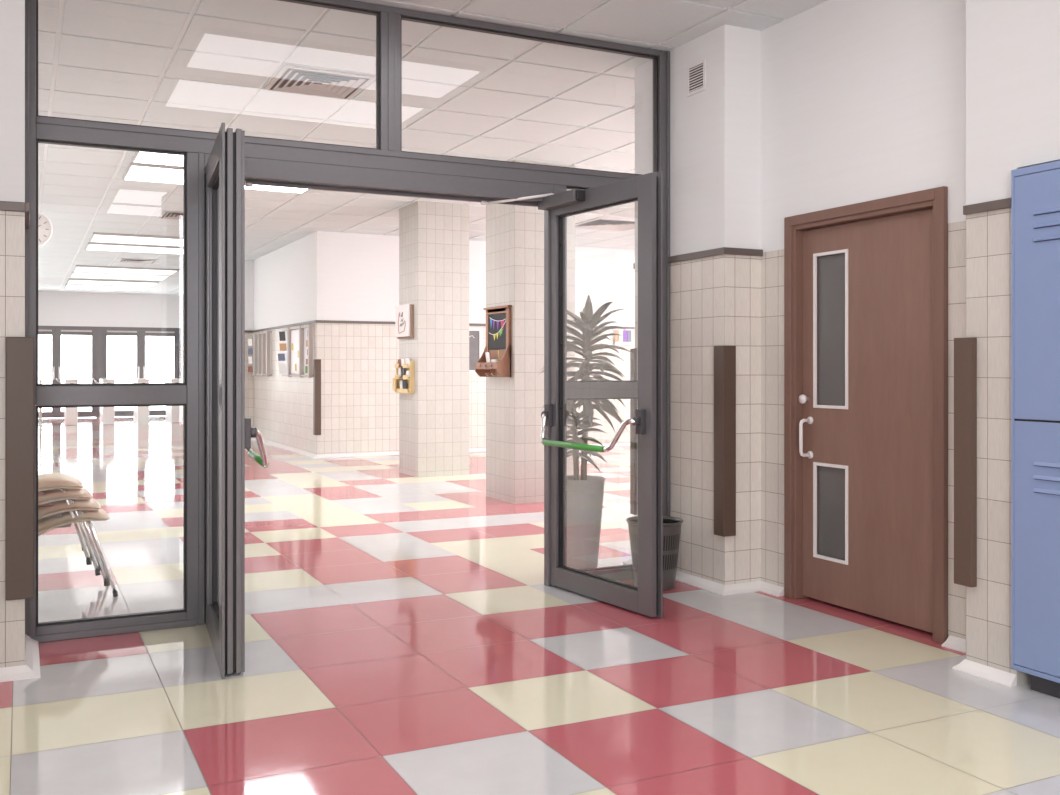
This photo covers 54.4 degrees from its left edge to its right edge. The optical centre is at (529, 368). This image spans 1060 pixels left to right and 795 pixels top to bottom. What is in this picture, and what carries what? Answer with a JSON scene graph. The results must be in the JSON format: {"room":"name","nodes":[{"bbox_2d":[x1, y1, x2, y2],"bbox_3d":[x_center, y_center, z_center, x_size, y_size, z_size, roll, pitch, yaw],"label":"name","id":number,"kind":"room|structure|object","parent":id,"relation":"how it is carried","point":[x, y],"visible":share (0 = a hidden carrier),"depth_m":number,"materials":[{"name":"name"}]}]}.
{"room":"school corridor","nodes":[
{"label":"school corridor","id":0,"kind":"room"},
{"bbox_2d":[0,0,24,667],"bbox_3d":[-2.881,-0.331,4.157,1.512,3.095,0.914,0,0,-26],"label":"wall","id":1,"kind":"structure","parent":0,"point":[12,12],"depth_m":4.06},
{"bbox_2d":[0,201,29,227],"bbox_3d":[-2.784,-0.637,3.981,1.530,0.036,0.548,0,0,-26],"label":"trim","id":2,"kind":"structure","parent":1,"relation":"attached to","point":[4,205],"depth_m":4.06,"materials":[{"name":"brown"}]},
{"bbox_2d":[6,337,33,599],"bbox_3d":[-2.021,0.392,4.084,0.100,1.030,0.088,0,0,-26],"label":"guard","id":3,"kind":"object","parent":1,"relation":"attached to","point":[19,350],"visible":1,"depth_m":4.04,"materials":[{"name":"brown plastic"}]},
{"bbox_2d":[0,635,39,681],"bbox_3d":[-2.759,1.196,3.973,1.567,0.042,0.586,0,0,-26],"label":"baseboard","id":4,"kind":"structure","parent":1,"relation":"attached to","point":[31,669],"depth_m":4.07,"materials":[{"name":"white tile"}]},
{"bbox_2d":[25,0,669,642],"bbox_3d":[-0.727,-0.324,5.351,3.406,3.082,0.114,0,0,-26],"label":"door frame","id":5,"kind":"structure","parent":1,"relation":"in","point":[385,169],"depth_m":5.13,"materials":[{"name":"black metal"}]},
{"bbox_2d":[205,123,268,677],"bbox_3d":[-1.285,0.125,4.547,0.225,2.176,1.018,0,0,-21],"label":"door","id":6,"kind":"structure","parent":5,"relation":"attached to","point":[228,433],"depth_m":4.09,"materials":[{"name":"black metal"}]},
{"bbox_2d":[481,171,662,617],"bbox_3d":[0.189,0.125,5.307,0.465,2.177,0.986,0,0,-32],"label":"door","id":7,"kind":"structure","parent":5,"relation":"attached to","point":[646,599],"depth_m":5.06,"materials":[{"name":"black metal"}]},
{"bbox_2d":[38,291,182,381],"bbox_3d":[-10.604,-0.331,25.628,4.440,3.095,0.150,0,0,-26],"label":"wall","id":8,"kind":"structure","parent":0,"point":[58,308],"depth_m":25.63,"materials":[{"name":"white paint"}]},
{"bbox_2d":[38,326,180,417],"bbox_3d":[-10.692,0.092,25.579,3.860,2.250,0.100,0,0,-26],"label":"window","id":9,"kind":"structure","parent":8,"relation":"in","point":[99,331],"depth_m":25.56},
{"bbox_2d":[38,330,55,417],"bbox_3d":[-11.942,0.135,24.910,0.903,2.145,0.134,0,0,-26],"label":"door","id":10,"kind":"structure","parent":9,"relation":"attached to","point":[52,414],"depth_m":25.07,"materials":[{"name":"grey metal"}]},
{"bbox_2d":[56,330,95,417],"bbox_3d":[-11.136,0.135,25.308,0.894,2.145,0.134,0,0,-26],"label":"door","id":11,"kind":"structure","parent":9,"relation":"attached to","point":[59,414],"depth_m":25.28,"materials":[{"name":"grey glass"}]},
{"bbox_2d":[103,331,140,416],"bbox_3d":[-10.201,0.135,25.769,0.898,2.145,0.134,0,0,-26],"label":"door","id":12,"kind":"structure","parent":9,"relation":"attached to","point":[124,413],"depth_m":25.79,"materials":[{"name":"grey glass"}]},
{"bbox_2d":[141,331,177,415],"bbox_3d":[-9.396,0.135,26.167,0.896,2.145,0.134,0,0,-26],"label":"door","id":13,"kind":"structure","parent":9,"relation":"attached to","point":[151,412],"depth_m":26.14,"materials":[{"name":"grey metal"}]},
{"bbox_2d":[245,260,253,426],"bbox_3d":[-4.802,-0.331,18.037,0.750,3.095,0.400,0,0,-26],"label":"wall","id":14,"kind":"structure","parent":0,"point":[249,264],"depth_m":17.79,"materials":[{"name":"white paint"}]},
{"bbox_2d":[38,0,827,294],"bbox_3d":[0.047,-1.872,12.903,14.904,0.012,34.034,0,0,-26],"label":"ceiling","id":15,"kind":"structure","parent":0,"point":[195,65],"depth_m":6.92,"materials":[{"name":"white"}]},
{"bbox_2d":[64,283,151,290],"bbox_3d":[-9.612,-1.849,23.470,1.770,0.032,1.200,0,0,-26],"label":"recessed light","id":16,"kind":"object","parent":15,"relation":"in","point":[70,286],"visible":0.87,"depth_m":23.41,"materials":[{"name":"grey plastic"}]},
{"bbox_2d":[67,278,158,286],"bbox_3d":[-9.014,-1.849,22.259,1.770,0.032,1.100,0,0,-26],"label":"recessed light","id":17,"kind":"object","parent":15,"relation":"in","point":[70,281],"visible":1,"depth_m":22.04,"materials":[{"name":"grey plastic"}]},
{"bbox_2d":[68,280,156,285],"bbox_3d":[-9.014,-1.839,22.259,1.730,0.005,1.060,0,0,-26],"label":"diffuser","id":18,"kind":"object","parent":17,"relation":"attached to","point":[88,282],"depth_m":22.05,"materials":[{"name":"white plastic"}]},
{"bbox_2d":[70,271,169,280],"bbox_3d":[-8.218,-1.849,20.645,1.770,0.032,1.200,0,0,-26],"label":"recessed light","id":19,"kind":"object","parent":15,"relation":"in","point":[73,274],"visible":0.86,"depth_m":20.61,"materials":[{"name":"grey plastic"}]},
{"bbox_2d":[73,265,178,275],"bbox_3d":[-7.643,-1.849,19.479,1.770,0.032,1.100,0,0,-26],"label":"recessed light","id":20,"kind":"object","parent":15,"relation":"in","point":[78,268],"visible":1,"depth_m":19.34,"materials":[{"name":"grey plastic"}]},
{"bbox_2d":[75,267,175,274],"bbox_3d":[-7.643,-1.839,19.479,1.730,0.005,1.060,0,0,-26],"label":"diffuser","id":21,"kind":"object","parent":20,"relation":"attached to","point":[119,270],"depth_m":19.34,"materials":[{"name":"white plastic"}]},
{"bbox_2d":[85,242,182,254],"bbox_3d":[-5.917,-1.849,15.981,1.770,0.032,0.900,0,0,-26],"label":"recessed light","id":22,"kind":"object","parent":15,"relation":"in","point":[93,246],"visible":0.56,"depth_m":15.79,"materials":[{"name":"grey plastic"}]},
{"bbox_2d":[89,232,182,246],"bbox_3d":[-5.397,-1.849,14.928,1.770,0.032,0.950,0,0,-26],"label":"recessed light","id":23,"kind":"object","parent":15,"relation":"in","point":[98,237],"visible":0.59,"depth_m":14.69,"materials":[{"name":"grey plastic"}]},
{"bbox_2d":[118,258,156,263],"bbox_3d":[-6.793,-1.857,17.835,0.580,0.014,0.620,0,0,-26],"label":"ceiling vent","id":24,"kind":"object","parent":15,"relation":"in","point":[128,260],"visible":1,"depth_m":17.82,"materials":[{"name":"grey metal"}]},
{"bbox_2d":[122,162,182,184],"bbox_3d":[-3.513,-1.849,9.725,0.574,0.031,0.949,0,0,-26],"label":"recessed light","id":25,"kind":"object","parent":15,"relation":"in","point":[142,172],"depth_m":9.71,"materials":[{"name":"grey plastic"}]},
{"bbox_2d":[132,152,182,166],"bbox_3d":[-2.576,-1.849,9.211,1.770,0.032,0.800,0,0,-26],"label":"recessed light","id":26,"kind":"object","parent":15,"relation":"in","point":[139,157],"visible":0.23,"depth_m":9.06,"materials":[{"name":"grey plastic"}]},
{"bbox_2d":[158,211,182,219],"bbox_3d":[-4.204,-1.857,12.589,0.580,0.014,0.620,0,0,-26],"label":"ceiling vent","id":27,"kind":"object","parent":15,"relation":"in","point":[177,215],"visible":0.43,"depth_m":12.56,"materials":[{"name":"grey metal"}]},
{"bbox_2d":[245,185,309,193],"bbox_3d":[-2.597,-1.849,10.544,0.624,0.031,0.290,0,0,-26],"label":"recessed light","id":28,"kind":"object","parent":15,"relation":"in","point":[255,187],"depth_m":10.58,"materials":[{"name":"grey plastic"}]},
{"bbox_2d":[263,64,375,99],"bbox_3d":[-1.382,-1.857,6.728,0.580,0.014,0.620,0,0,-26],"label":"ceiling vent","id":29,"kind":"object","parent":15,"relation":"in","point":[290,79],"visible":1,"depth_m":6.71,"materials":[{"name":"grey metal"}]},
{"bbox_2d":[575,218,634,230],"bbox_3d":[1.054,-1.857,13.344,0.900,0.014,0.900,0,0,-26],"label":"ceiling light","id":30,"kind":"object","parent":15,"relation":"in","point":[611,224],"visible":0.8,"depth_m":13.36,"materials":[{"name":"grey"}]},
{"bbox_2d":[399,201,468,476],"bbox_3d":[-1.112,-0.331,11.915,0.620,3.095,0.635,0,0,-26],"label":"pillar","id":31,"kind":"structure","parent":0,"point":[433,236],"depth_m":11.65,"materials":[{"name":"beige tile"}]},
{"bbox_2d":[393,361,413,392],"bbox_3d":[-1.454,0.100,11.794,0.099,0.365,0.494,0,0,-26],"label":"wall organizer","id":32,"kind":"object","parent":31,"relation":"attached to","point":[410,382],"visible":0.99,"depth_m":11.72,"materials":[{"name":"brown wood"}]},
{"bbox_2d":[401,366,404,380],"bbox_3d":[-1.453,0.072,11.817,0.018,0.200,0.110,0,0,-26],"label":"booklet","id":33,"kind":"object","parent":32,"relation":"in","point":[402,368],"visible":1,"depth_m":11.82,"materials":[{"name":"grey paper"}]},
{"bbox_2d":[402,381,406,388],"bbox_3d":[-1.433,0.210,11.782,0.013,0.120,0.120,0,0,-26],"label":"booklet","id":34,"kind":"object","parent":32,"relation":"in","point":[403,382],"visible":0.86,"depth_m":11.77,"materials":[{"name":"grey paper"}]},
{"bbox_2d":[405,358,409,366],"bbox_3d":[-1.388,-0.065,11.693,0.012,0.100,0.130,0,0,-26],"label":"booklet","id":35,"kind":"object","parent":32,"relation":"in","point":[407,360],"visible":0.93,"depth_m":11.67,"materials":[{"name":"white paper"}]},
{"bbox_2d":[395,304,413,338],"bbox_3d":[-1.440,-0.535,11.809,0.061,0.385,0.495,0,0,-26],"label":"wall sign","id":36,"kind":"object","parent":31,"relation":"attached to","point":[404,314],"visible":1,"depth_m":11.73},
{"bbox_2d":[254,231,634,454],"bbox_3d":[0.375,-0.331,17.999,9.400,3.095,4.250,0,0,-26],"label":"wall","id":37,"kind":"structure","parent":0,"point":[320,275],"depth_m":14.51,"materials":[{"name":"beige tile"}]},
{"bbox_2d":[251,331,271,375],"bbox_3d":[-4.483,-0.238,17.135,0.073,0.730,1.420,0,0,-26],"label":"notice board","id":38,"kind":"object","parent":37,"relation":"attached to","point":[262,341],"visible":1,"depth_m":16.85,"materials":[{"name":"grey"}]},
{"bbox_2d":[248,356,252,363],"bbox_3d":[-4.782,-0.143,17.620,0.130,0.120,0.016,0,0,44],"label":"leaflet","id":39,"kind":"object","parent":38,"relation":"attached to","point":[250,360],"visible":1,"depth_m":17.62,"materials":[{"name":"white paper"}]},
{"bbox_2d":[248,339,252,345],"bbox_3d":[-4.782,-0.443,17.620,0.130,0.120,0.016,0,0,44],"label":"leaflet","id":40,"kind":"object","parent":38,"relation":"attached to","point":[250,343],"visible":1,"depth_m":17.62,"materials":[{"name":"white paper"}]},
{"bbox_2d":[282,324,313,377],"bbox_3d":[-3.366,-0.238,14.871,0.073,0.730,1.690,0,0,-26],"label":"notice board","id":41,"kind":"object","parent":37,"relation":"attached to","point":[297,336],"visible":1,"depth_m":14.58,"materials":[{"name":"grey"}]},
{"bbox_2d":[278,353,284,360],"bbox_3d":[-3.739,-0.167,15.503,0.180,0.110,0.017,0,0,44],"label":"leaflet","id":42,"kind":"object","parent":41,"relation":"attached to","point":[281,357],"visible":1,"depth_m":15.50,"materials":[{"name":"blue paper"}]},
{"bbox_2d":[278,362,285,373],"bbox_3d":[-3.714,-0.007,15.447,0.170,0.170,0.023,0,0,44],"label":"leaflet","id":43,"kind":"object","parent":41,"relation":"attached to","point":[282,369],"visible":1,"depth_m":15.44,"materials":[{"name":"white paper"}]},
{"bbox_2d":[279,331,285,340],"bbox_3d":[-3.713,-0.482,15.448,0.150,0.140,0.020,0,0,44],"label":"leaflet","id":44,"kind":"object","parent":41,"relation":"attached to","point":[281,334],"visible":1,"depth_m":15.44,"materials":[{"name":"grey paper"}]},
{"bbox_2d":[279,343,286,350],"bbox_3d":[-3.694,-0.317,15.413,0.170,0.110,0.017,0,0,44],"label":"leaflet","id":45,"kind":"object","parent":41,"relation":"attached to","point":[282,345],"visible":1,"depth_m":15.41,"materials":[{"name":"brown paper"}]},
{"bbox_2d":[313,359,320,434],"bbox_3d":[-2.896,0.392,14.027,0.085,1.030,0.088,0,0,-26],"label":"guard","id":46,"kind":"object","parent":37,"relation":"attached to","point":[316,362],"visible":1,"depth_m":13.99,"materials":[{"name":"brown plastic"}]},
{"bbox_2d":[245,320,634,332],"bbox_3d":[0.244,-0.637,17.924,9.700,0.036,4.268,0,0,-26],"label":"trim","id":47,"kind":"structure","parent":37,"relation":"attached to","point":[313,321],"depth_m":14.48,"materials":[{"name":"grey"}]},
{"bbox_2d":[251,438,631,564],"bbox_3d":[2.139,1.196,14.022,9.755,0.042,12.943,0,0,-26],"label":"baseboard","id":48,"kind":"structure","parent":37,"relation":"attached to","point":[288,448],"depth_m":14.45,"materials":[{"name":"beige tile"}]},
{"bbox_2d":[469,327,482,373],"bbox_3d":[-1.145,-0.261,14.864,1.000,0.675,0.024,0,0,-26],"label":"chalkboard","id":49,"kind":"object","parent":37,"relation":"attached to","point":[475,333],"visible":0.26,"depth_m":15.03,"materials":[{"name":"white paint"}]},
{"bbox_2d":[613,329,632,344],"bbox_3d":[1.454,-0.498,16.128,0.320,0.270,0.059,0,0,-26],"label":"shelf","id":50,"kind":"object","parent":37,"relation":"attached to","point":[614,342],"visible":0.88,"depth_m":16.08,"materials":[{"name":"white"}]},
{"bbox_2d":[615,330,618,341],"bbox_3d":[1.353,-0.486,16.073,0.068,0.220,0.008,0,0,-26],"label":"leaflet","id":51,"kind":"object","parent":50,"relation":"in","point":[616,331],"visible":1,"depth_m":16.07,"materials":[{"name":"brown paper"}]},
{"bbox_2d":[619,330,622,341],"bbox_3d":[1.422,-0.486,16.107,0.068,0.220,0.008,0,0,-26],"label":"leaflet","id":52,"kind":"object","parent":50,"relation":"in","point":[620,331],"visible":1,"depth_m":16.11,"materials":[{"name":"white paper"}]},
{"bbox_2d":[623,330,626,341],"bbox_3d":[1.491,-0.486,16.141,0.068,0.220,0.008,0,0,-26],"label":"leaflet","id":53,"kind":"object","parent":50,"relation":"in","point":[624,331],"visible":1,"depth_m":16.14,"materials":[{"name":"purple paper"}]},
{"bbox_2d":[627,330,630,341],"bbox_3d":[1.560,-0.486,16.175,0.068,0.220,0.008,0,0,-26],"label":"leaflet","id":54,"kind":"object","parent":50,"relation":"in","point":[628,331],"visible":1,"depth_m":16.17,"materials":[{"name":"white paper"}]},
{"bbox_2d":[0,416,1059,794],"bbox_3d":[0.101,1.218,12.790,14.700,0.002,33.277,0,0,-26],"label":"floor","id":55,"kind":"structure","parent":0,"point":[405,634],"depth_m":4.12,"materials":[{"name":"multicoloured tile"}]},
{"bbox_2d":[38,379,43,425],"bbox_3d":[-10.385,0.727,21.861,0.140,0.980,0.140,0,0,-26],"label":"barrier post","id":56,"kind":"object","parent":55,"relation":"on","point":[40,380],"visible":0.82,"depth_m":21.83,"materials":[{"name":"silver metal"}]},
{"bbox_2d":[56,378,77,424],"bbox_3d":[-10.099,0.714,22.446,0.438,1.006,1.024,0,0,-26],"label":"turnstile","id":57,"kind":"object","parent":55,"relation":"on","point":[70,414],"visible":0.63,"depth_m":22.05,"materials":[{"name":"silver metal"}]},
{"bbox_2d":[38,508,117,596],"bbox_3d":[-2.568,0.823,5.591,0.584,0.792,0.500,0,0,-26],"label":"chair","id":58,"kind":"object","parent":55,"relation":"on","point":[47,524],"visible":0.48,"depth_m":5.48,"materials":[{"name":"beige plastic"}]},
{"bbox_2d":[38,498,108,585],"bbox_3d":[-2.609,0.763,5.575,0.584,0.792,0.500,0,0,-26],"label":"chair","id":59,"kind":"object","parent":58,"relation":"on","point":[56,510],"visible":0.51,"depth_m":5.47,"materials":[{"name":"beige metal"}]},
{"bbox_2d":[38,487,99,575],"bbox_3d":[-2.649,0.704,5.560,0.584,0.792,0.500,0,0,-26],"label":"chair","id":60,"kind":"object","parent":59,"relation":"on","point":[50,496],"visible":0.52,"depth_m":5.46,"materials":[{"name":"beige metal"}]},
{"bbox_2d":[38,472,91,564],"bbox_3d":[-2.689,0.644,5.544,0.584,0.792,0.500,0,0,-26],"label":"chair","id":61,"kind":"object","parent":60,"relation":"on","point":[48,481],"visible":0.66,"depth_m":5.45,"materials":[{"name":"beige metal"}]},
{"bbox_2d":[92,378,114,424],"bbox_3d":[-9.441,0.714,22.771,0.438,1.006,1.024,0,0,-26],"label":"turnstile","id":62,"kind":"object","parent":55,"relation":"on","point":[107,414],"visible":0.52,"depth_m":22.38,"materials":[{"name":"silver metal"}]},
{"bbox_2d":[127,378,149,423],"bbox_3d":[-8.804,0.714,23.085,0.438,1.006,1.024,0,0,-26],"label":"turnstile","id":63,"kind":"object","parent":55,"relation":"on","point":[140,413],"visible":0.52,"depth_m":22.70,"materials":[{"name":"silver metal"}]},
{"bbox_2d":[160,378,182,422],"bbox_3d":[-8.177,0.714,23.395,0.438,1.006,1.024,0,0,-26],"label":"turnstile","id":64,"kind":"object","parent":55,"relation":"on","point":[174,414],"visible":0.54,"depth_m":23.01,"materials":[{"name":"silver metal"}]},
{"bbox_2d":[539,295,633,569],"bbox_3d":[0.334,0.385,6.263,0.595,1.665,0.609,0,0,-26],"label":"potted plant","id":65,"kind":"object","parent":55,"relation":"on","point":[585,493],"visible":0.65,"depth_m":6.14,"materials":[{"name":"green plant"}]},
{"bbox_2d":[626,516,683,590],"bbox_3d":[0.695,1.030,5.745,0.320,0.374,0.320,0,0,-26],"label":"waste bin","id":66,"kind":"object","parent":55,"relation":"on","point":[671,525],"visible":0.55,"depth_m":5.66,"materials":[{"name":"grey plastic"}]},
{"bbox_2d":[1011,160,1059,698],"bbox_3d":[2.044,0.231,3.796,0.290,1.972,0.419,0,0,-26],"label":"locker","id":67,"kind":"object","parent":55,"relation":"on","point":[1035,190],"visible":1,"depth_m":3.83,"materials":[{"name":"blue metal"}]},
{"bbox_2d":[486,160,574,503],"bbox_3d":[-0.001,-0.331,9.664,0.620,3.095,0.635,0,0,-26],"label":"pillar","id":68,"kind":"structure","parent":0,"point":[514,233],"depth_m":9.35,"materials":[{"name":"beige tile"}]},
{"bbox_2d":[475,305,511,376],"bbox_3d":[-0.349,-0.245,9.496,0.151,0.650,0.550,0,0,-26],"label":"shelf","id":69,"kind":"object","parent":68,"relation":"attached to","point":[498,318],"visible":0.98,"depth_m":9.48,"materials":[{"name":"brown wood"}]},
{"bbox_2d":[485,352,490,361],"bbox_3d":[-0.387,-0.077,9.577,0.028,0.149,0.085,0,0,-26],"label":"letter","id":70,"kind":"object","parent":69,"relation":"on","point":[487,354],"visible":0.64,"depth_m":9.57,"materials":[{"name":"white paper"}]},
{"bbox_2d":[635,24,760,584],"bbox_3d":[0.965,-0.331,6.055,0.248,3.095,0.914,0,0,-26],"label":"wall","id":71,"kind":"structure","parent":0,"point":[715,131],"depth_m":5.70,"materials":[{"name":"beige tile"}]},
{"bbox_2d":[630,348,636,514],"bbox_3d":[0.672,0.392,6.416,0.085,1.030,0.050,0,0,-26],"label":"guard","id":72,"kind":"object","parent":71,"relation":"attached to","point":[633,358],"visible":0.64,"depth_m":6.38,"materials":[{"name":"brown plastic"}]},
{"bbox_2d":[687,58,705,96],"bbox_3d":[0.938,-1.639,5.816,0.009,0.176,0.179,0,0,-26],"label":"air vent","id":73,"kind":"object","parent":71,"relation":"in","point":[696,72],"visible":1,"depth_m":5.81,"materials":[{"name":"white metal"}]},
{"bbox_2d":[668,247,762,262],"bbox_3d":[1.045,-0.637,5.870,0.266,0.036,0.548,0,0,-26],"label":"trim","id":74,"kind":"structure","parent":71,"relation":"attached to","point":[724,250],"depth_m":5.67,"materials":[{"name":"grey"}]},
{"bbox_2d":[714,345,735,536],"bbox_3d":[1.059,0.392,5.604,0.085,1.030,0.088,0,0,-26],"label":"guard","id":75,"kind":"object","parent":71,"relation":"attached to","point":[724,356],"visible":1,"depth_m":5.57,"materials":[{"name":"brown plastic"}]},
{"bbox_2d":[676,570,783,596],"bbox_3d":[1.069,1.196,5.781,0.303,0.042,0.732,0,0,-26],"label":"baseboard","id":76,"kind":"structure","parent":71,"relation":"attached to","point":[689,579],"depth_m":5.63,"materials":[{"name":"white tile"}]},
{"bbox_2d":[761,0,965,639],"bbox_3d":[3.255,-0.331,1.863,0.150,3.095,10.460,0,0,-26],"label":"wall","id":77,"kind":"structure","parent":0,"point":[862,100],"depth_m":5.07,"materials":[{"name":"white paint"}]},
{"bbox_2d":[784,186,947,643],"bbox_3d":[1.624,0.207,5.030,0.116,2.020,1.060,0,0,-26],"label":"door","id":78,"kind":"structure","parent":77,"relation":"in","point":[866,283],"depth_m":5.01,"materials":[{"name":"red wood"}]},
{"bbox_2d":[966,0,1059,685],"bbox_3d":[2.019,-0.331,3.917,0.248,3.095,0.667,0,0,-26],"label":"wall","id":79,"kind":"structure","parent":0,"point":[1013,46],"depth_m":4.03,"materials":[{"name":"beige tile"}]},
{"bbox_2d":[954,337,976,586],"bbox_3d":[1.774,0.374,4.156,0.085,0.995,0.088,0,0,-26],"label":"guard","id":80,"kind":"object","parent":79,"relation":"attached to","point":[965,349],"visible":1,"depth_m":4.12,"materials":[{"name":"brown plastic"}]},
{"bbox_2d":[941,635,1016,686],"bbox_3d":[1.850,1.196,4.233,0.237,0.042,0.589,0,0,15],"label":"baseboard","id":81,"kind":"structure","parent":79,"relation":"attached to","point":[992,674],"depth_m":4.09,"materials":[{"name":"white tile"}]},
{"bbox_2d":[963,198,1010,214],"bbox_3d":[1.805,-0.637,4.051,0.018,0.036,0.237,0,0,-26],"label":"trim","id":82,"kind":"structure","parent":79,"relation":"attached to","point":[1002,203],"depth_m":4.05,"materials":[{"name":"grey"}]},
{"bbox_3d":[-7.597,-0.331,14.684,0.150,3.095,22.140,0,0,-26],"label":"wall","id":83,"kind":"structure","parent":0,"visible":0},
{"bbox_2d":[38,211,52,246],"bbox_3d":[-4.854,-1.340,9.877,0.512,0.356,0.070,0,0,-26],"label":"wall clock","id":84,"kind":"object","parent":83,"relation":"attached to","point":[45,228],"visible":0.29,"depth_m":9.94,"materials":[{"name":"white plastic"}]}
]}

